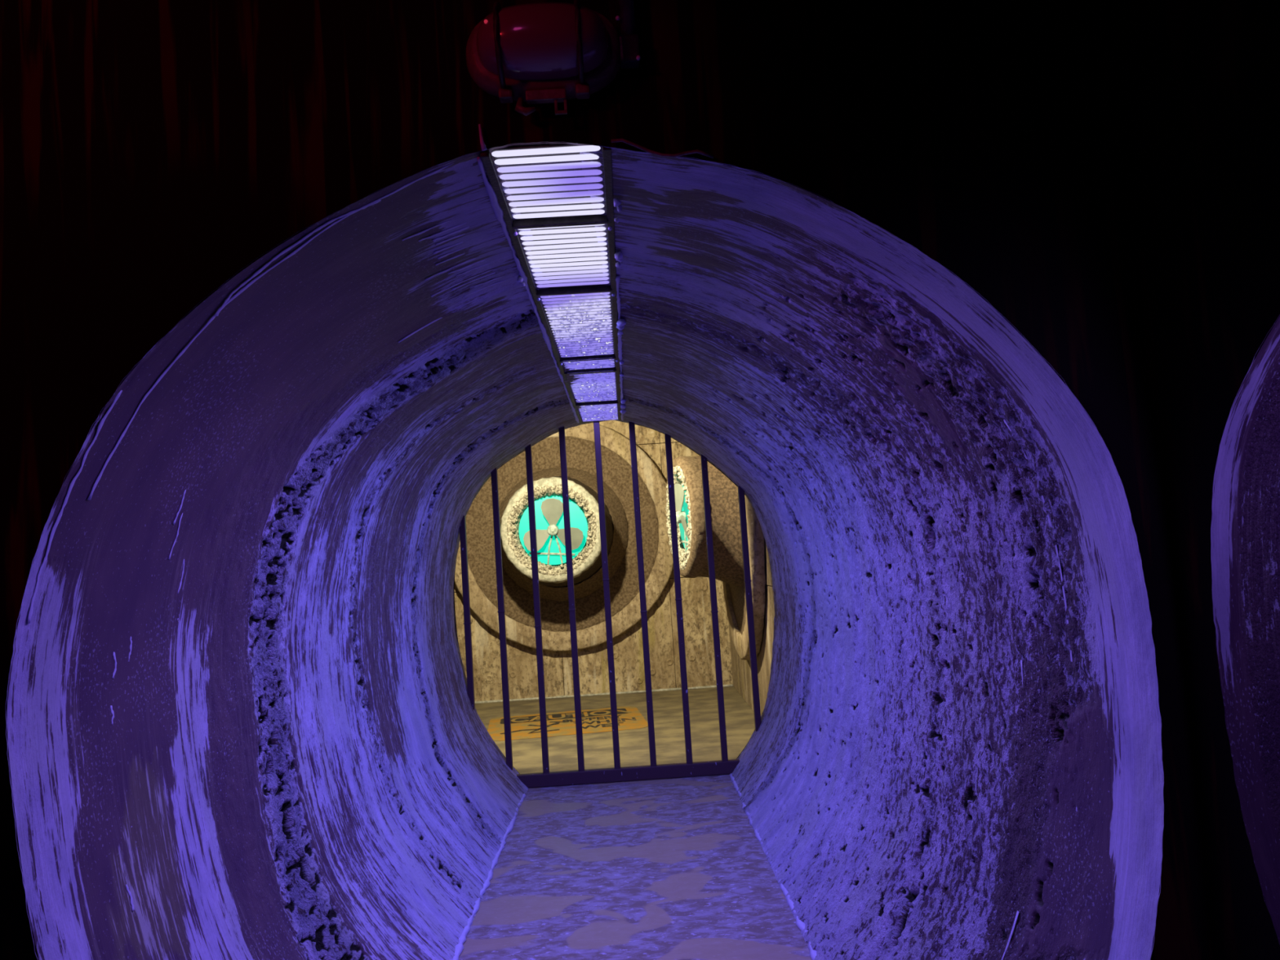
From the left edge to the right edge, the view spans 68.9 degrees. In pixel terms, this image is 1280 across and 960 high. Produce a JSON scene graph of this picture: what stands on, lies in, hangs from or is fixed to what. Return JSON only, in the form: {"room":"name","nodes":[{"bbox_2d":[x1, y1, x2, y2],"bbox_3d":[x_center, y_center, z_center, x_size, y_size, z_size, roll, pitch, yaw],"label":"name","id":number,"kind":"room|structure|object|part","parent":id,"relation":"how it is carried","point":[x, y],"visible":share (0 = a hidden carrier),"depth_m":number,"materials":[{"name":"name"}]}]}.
{"room":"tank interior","nodes":[
{"label":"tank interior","id":0,"kind":"room"},
{"bbox_2d":[5,141,1164,959],"bbox_3d":[-0.128,0.618,4.094,2.396,2.418,4.350,-4,-4,-1],"label":"wall","id":1,"kind":"structure","parent":0,"point":[242,723],"depth_m":2.73,"materials":[{"name":"paint"}]},
{"bbox_2d":[453,787,527,959],"bbox_3d":[-0.714,1.842,3.953,0.057,0.025,4.183,-4,-4,-1],"label":"trim","id":2,"kind":"structure","parent":1,"relation":"attached to","point":[460,947],"depth_m":4.26,"materials":[{"name":"paint"}]},
{"bbox_2d":[476,144,626,422],"bbox_3d":[-0.228,-0.543,4.131,0.346,0.053,4.248,-4,-4,-1],"label":"grate","id":3,"kind":"object","parent":1,"relation":"attached to","point":[548,188],"visible":1,"depth_m":2.73,"materials":[{"name":"metal"}]},
{"bbox_3d":[-0.366,-0.550,4.128,0.020,0.022,4.240,-4,-4,-1],"label":"frame rail","id":4,"kind":"part","parent":3,"relation":"part of","materials":[{"name":"metal"}]},
{"bbox_3d":[-0.102,-0.567,4.133,0.020,0.022,4.240,-4,-4,-1],"label":"frame rail","id":5,"kind":"part","parent":3,"relation":"part of","materials":[{"name":"metal"}]},
{"bbox_2d":[459,420,761,787],"bbox_3d":[-0.213,0.772,6.177,1.911,2.397,0.050,-4,-4,-1],"label":"gate","id":6,"kind":"object","parent":1,"relation":"attached to","point":[723,766],"visible":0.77,"depth_m":6.14,"materials":[{"name":"metal"}]},
{"bbox_3d":[-0.095,1.919,6.093,1.500,0.085,0.050,-4,-4,-1],"label":"rail","id":7,"kind":"part","parent":6,"relation":"part of","materials":[{"name":"metal"}]},
{"bbox_2d":[729,773,816,959],"bbox_3d":[0.629,1.758,3.980,0.068,0.025,4.182,-4,-4,-1],"label":"trim","id":8,"kind":"structure","parent":1,"relation":"attached to","point":[801,925],"depth_m":3.91,"materials":[{"name":"paint"}]},
{"bbox_2d":[454,420,733,701],"bbox_3d":[-0.971,0.503,10.023,3.780,3.600,0.150,-4,-4,-1],"label":"wall","id":9,"kind":"structure","parent":0,"point":[628,647],"depth_m":9.87,"materials":[{"name":"brown concrete"}]},
{"bbox_3d":[-1.515,0.440,9.983,1.196,1.443,0.060,-4,-4,-1],"label":"concrete panel","id":10,"kind":"part","parent":9,"relation":"part of","materials":[{"name":"beige concrete"}]},
{"bbox_3d":[-1.431,1.744,9.885,1.196,1.163,0.060,-4,-4,-1],"label":"concrete panel","id":11,"kind":"part","parent":9,"relation":"part of","materials":[{"name":"beige concrete"}]},
{"bbox_2d":[454,422,673,651],"bbox_3d":[-0.825,0.540,9.524,2.471,2.469,0.846,-4,-4,-1],"label":"drain pipe","id":12,"kind":"object","parent":9,"relation":"attached to","point":[624,596],"visible":0.84,"depth_m":9.82,"materials":[{"name":"concrete"}]},
{"bbox_2d":[519,495,587,564],"bbox_3d":[-0.860,0.494,9.223,0.688,0.688,0.134,-4,-4,-1],"label":"fan","id":13,"kind":"object","parent":12,"relation":"attached to","point":[548,511],"visible":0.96,"depth_m":9.26,"materials":[{"name":"teal metal"}]},
{"bbox_3d":[-1.015,0.598,9.188,0.272,0.224,0.058,-4,-4,3],"label":"blade","id":14,"kind":"part","parent":13,"relation":"part of","materials":[{"name":"plastic"}]},
{"bbox_3d":[-0.862,0.318,9.215,0.231,0.273,0.012,-3,-4,-15],"label":"blade","id":15,"kind":"part","parent":13,"relation":"part of","materials":[{"name":"plastic"}]},
{"bbox_3d":[-0.692,0.580,9.201,0.275,0.222,0.056,-4,-4,6],"label":"blade","id":16,"kind":"part","parent":13,"relation":"part of","materials":[{"name":"plastic"}]},
{"bbox_2d":[475,684,733,703],"bbox_3d":[-0.879,2.287,9.821,3.730,0.032,0.052,-4,-4,-1],"label":"trim","id":17,"kind":"structure","parent":9,"relation":"attached to","point":[728,685],"depth_m":9.81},
{"bbox_3d":[-0.328,0.365,10.008,1.176,1.443,0.060,-4,-4,-1],"label":"concrete panel","id":18,"kind":"part","parent":9,"relation":"part of","materials":[{"name":"beige concrete"}]},
{"bbox_3d":[-0.244,1.669,9.909,1.176,1.163,0.060,-4,-4,-1],"label":"concrete panel","id":19,"kind":"part","parent":9,"relation":"part of","materials":[{"name":"beige concrete"}]},
{"bbox_3d":[-0.405,-0.844,10.097,1.176,0.973,0.060,-4,-4,-1],"label":"concrete panel","id":20,"kind":"part","parent":9,"relation":"part of","materials":[{"name":"beige concrete"}]},
{"bbox_3d":[0.508,-0.901,10.115,0.646,0.973,0.060,-4,-4,-1],"label":"concrete panel","id":21,"kind":"part","parent":9,"relation":"part of","materials":[{"name":"beige concrete"}]},
{"bbox_3d":[0.586,0.308,10.024,0.646,1.443,0.060,-4,-4,-1],"label":"concrete panel","id":22,"kind":"part","parent":9,"relation":"part of","materials":[{"name":"beige concrete"}]},
{"bbox_3d":[0.669,1.612,9.928,0.646,1.163,0.060,-4,-4,-1],"label":"concrete panel","id":23,"kind":"part","parent":9,"relation":"part of","materials":[{"name":"beige concrete"}]},
{"bbox_2d":[0,0,1217,959],"bbox_3d":[-0.961,0.005,1.949,4.155,3.400,0.001,-4,-4,-1],"label":"wall","id":24,"kind":"structure","parent":0,"point":[152,151],"depth_m":2.01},
{"bbox_2d":[478,124,487,151],"bbox_3d":[-0.337,-0.735,2.000,0.016,0.061,0.014,-4,-4,-1],"label":"wire","id":25,"kind":"object","parent":24,"relation":"attached to","point":[483,147],"visible":1,"depth_m":2.00,"materials":[{"name":"paint"}]},
{"bbox_2d":[466,0,620,115],"bbox_3d":[-0.204,-0.898,1.958,0.336,0.248,0.133,-4,-4,-1],"label":"lamp","id":26,"kind":"object","parent":24,"relation":"attached to","point":[537,52],"visible":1,"depth_m":1.93,"materials":[{"name":"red glass"}]},
{"bbox_3d":[-0.199,-0.813,1.979,0.085,0.022,0.020,-4,-4,-1],"label":"clamp plate","id":27,"kind":"part","parent":26,"relation":"part of","materials":[{"name":"red metal"}]},
{"bbox_2d":[615,0,640,68],"bbox_3d":[-0.050,-1.321,2.031,0.048,0.865,0.041,-4,-4,-1],"label":"conduit","id":28,"kind":"object","parent":24,"relation":"attached to","point":[629,55],"visible":0.99,"depth_m":1.99,"materials":[{"name":"paint"}]},
{"bbox_2d":[611,138,714,158],"bbox_3d":[0.049,-0.712,2.005,0.220,0.053,0.011,-4,-4,-2],"label":"wire","id":29,"kind":"object","parent":24,"relation":"attached to","point":[614,140],"visible":1,"depth_m":2.00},
{"bbox_2d":[453,428,774,773],"bbox_3d":[-0.892,0.223,6.299,3.830,3.600,0.001,-4,-4,-1],"label":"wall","id":30,"kind":"structure","parent":0,"point":[651,428],"depth_m":6.25,"materials":[{"name":"concrete"}]},
{"bbox_2d":[728,537,774,715],"bbox_3d":[0.961,0.242,8.174,0.143,3.600,3.650,-4,-4,-1],"label":"wall","id":31,"kind":"structure","parent":0,"point":[741,668],"depth_m":7.48,"materials":[{"name":"brown concrete"}]},
{"bbox_2d":[665,455,765,660],"bbox_3d":[0.564,0.329,8.107,0.652,2.469,2.471,-4,-4,-1],"label":"drain pipe","id":32,"kind":"object","parent":31,"relation":"attached to","point":[723,493],"visible":0.67,"depth_m":7.57,"materials":[{"name":"concrete"}]},
{"bbox_2d":[674,483,689,552],"bbox_3d":[0.359,0.318,8.001,0.125,0.640,0.640,-3,-4,-12],"label":"fan","id":33,"kind":"object","parent":32,"relation":"attached to","point":[681,505],"visible":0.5,"depth_m":7.99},
{"bbox_3d":[0.331,0.157,8.001,0.011,0.254,0.214,-2,-5,-26],"label":"blade","id":34,"kind":"part","parent":33,"relation":"part of","materials":[{"name":"plastic"}]},
{"bbox_3d":[0.380,0.397,7.844,0.052,0.206,0.256,-3,-4,-5],"label":"blade","id":35,"kind":"part","parent":33,"relation":"part of","materials":[{"name":"plastic"}]},
{"bbox_3d":[0.985,1.535,9.166,0.060,1.163,1.473,-4,-4,-1],"label":"concrete panel","id":36,"kind":"part","parent":31,"relation":"part of","materials":[{"name":"beige concrete"}]},
{"bbox_3d":[1.003,1.435,7.830,0.060,1.163,1.193,-4,-4,-1],"label":"concrete panel","id":37,"kind":"part","parent":31,"relation":"part of","materials":[{"name":"beige concrete"}]},
{"bbox_3d":[0.932,0.050,6.844,0.060,1.443,0.963,-4,-4,-1],"label":"concrete panel","id":38,"kind":"part","parent":31,"relation":"part of","materials":[{"name":"beige concrete"}]},
{"bbox_3d":[1.019,1.354,6.748,0.060,1.163,0.963,-4,-4,-1],"label":"concrete panel","id":39,"kind":"part","parent":31,"relation":"part of","materials":[{"name":"beige concrete"}]},
{"bbox_2d":[458,685,1252,959],"bbox_3d":[0.142,1.848,3.915,6.200,0.120,12.080,-4,-4,-1],"label":"floor","id":40,"kind":"structure","parent":0,"point":[670,868],"depth_m":4.52,"materials":[{"name":"concrete"}]},
{"bbox_2d":[487,716,504,741],"bbox_3d":[-1.263,2.195,8.231,0.155,0.006,1.167,-3,-4,-7],"label":"sign","id":41,"kind":"object","parent":40,"relation":"on","point":[495,730],"depth_m":8.21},
{"bbox_2d":[510,713,541,740],"bbox_3d":[-1.018,2.182,8.265,0.273,0.006,1.173,-3,-4,-7],"label":"sign","id":42,"kind":"object","parent":40,"relation":"on","point":[522,726],"depth_m":8.24,"materials":[{"name":"orange paint"}]},
{"bbox_2d":[546,711,576,737],"bbox_3d":[-0.694,2.164,8.306,0.274,0.006,1.174,-3,-4,-7],"label":"sign","id":43,"kind":"object","parent":40,"relation":"on","point":[563,723],"depth_m":8.28,"materials":[{"name":"orange paint"}]},
{"bbox_2d":[581,707,612,733],"bbox_3d":[-0.379,2.147,8.345,0.325,0.006,1.174,-3,-4,-7],"label":"sign","id":44,"kind":"object","parent":40,"relation":"on","point":[597,720],"depth_m":8.32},
{"bbox_2d":[617,706,648,730],"bbox_3d":[-0.112,2.132,8.375,0.274,0.006,1.165,-3,-4,-7],"label":"sign","id":45,"kind":"object","parent":40,"relation":"on","point":[629,717],"depth_m":8.28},
{"bbox_2d":[1115,0,1279,959],"bbox_3d":[2.706,-0.263,1.415,2.201,3.414,2.605,-1,-5,-30],"label":"wall","id":46,"kind":"structure","parent":0,"point":[1202,77],"depth_m":1.91,"materials":[{"name":"black"}]}
]}

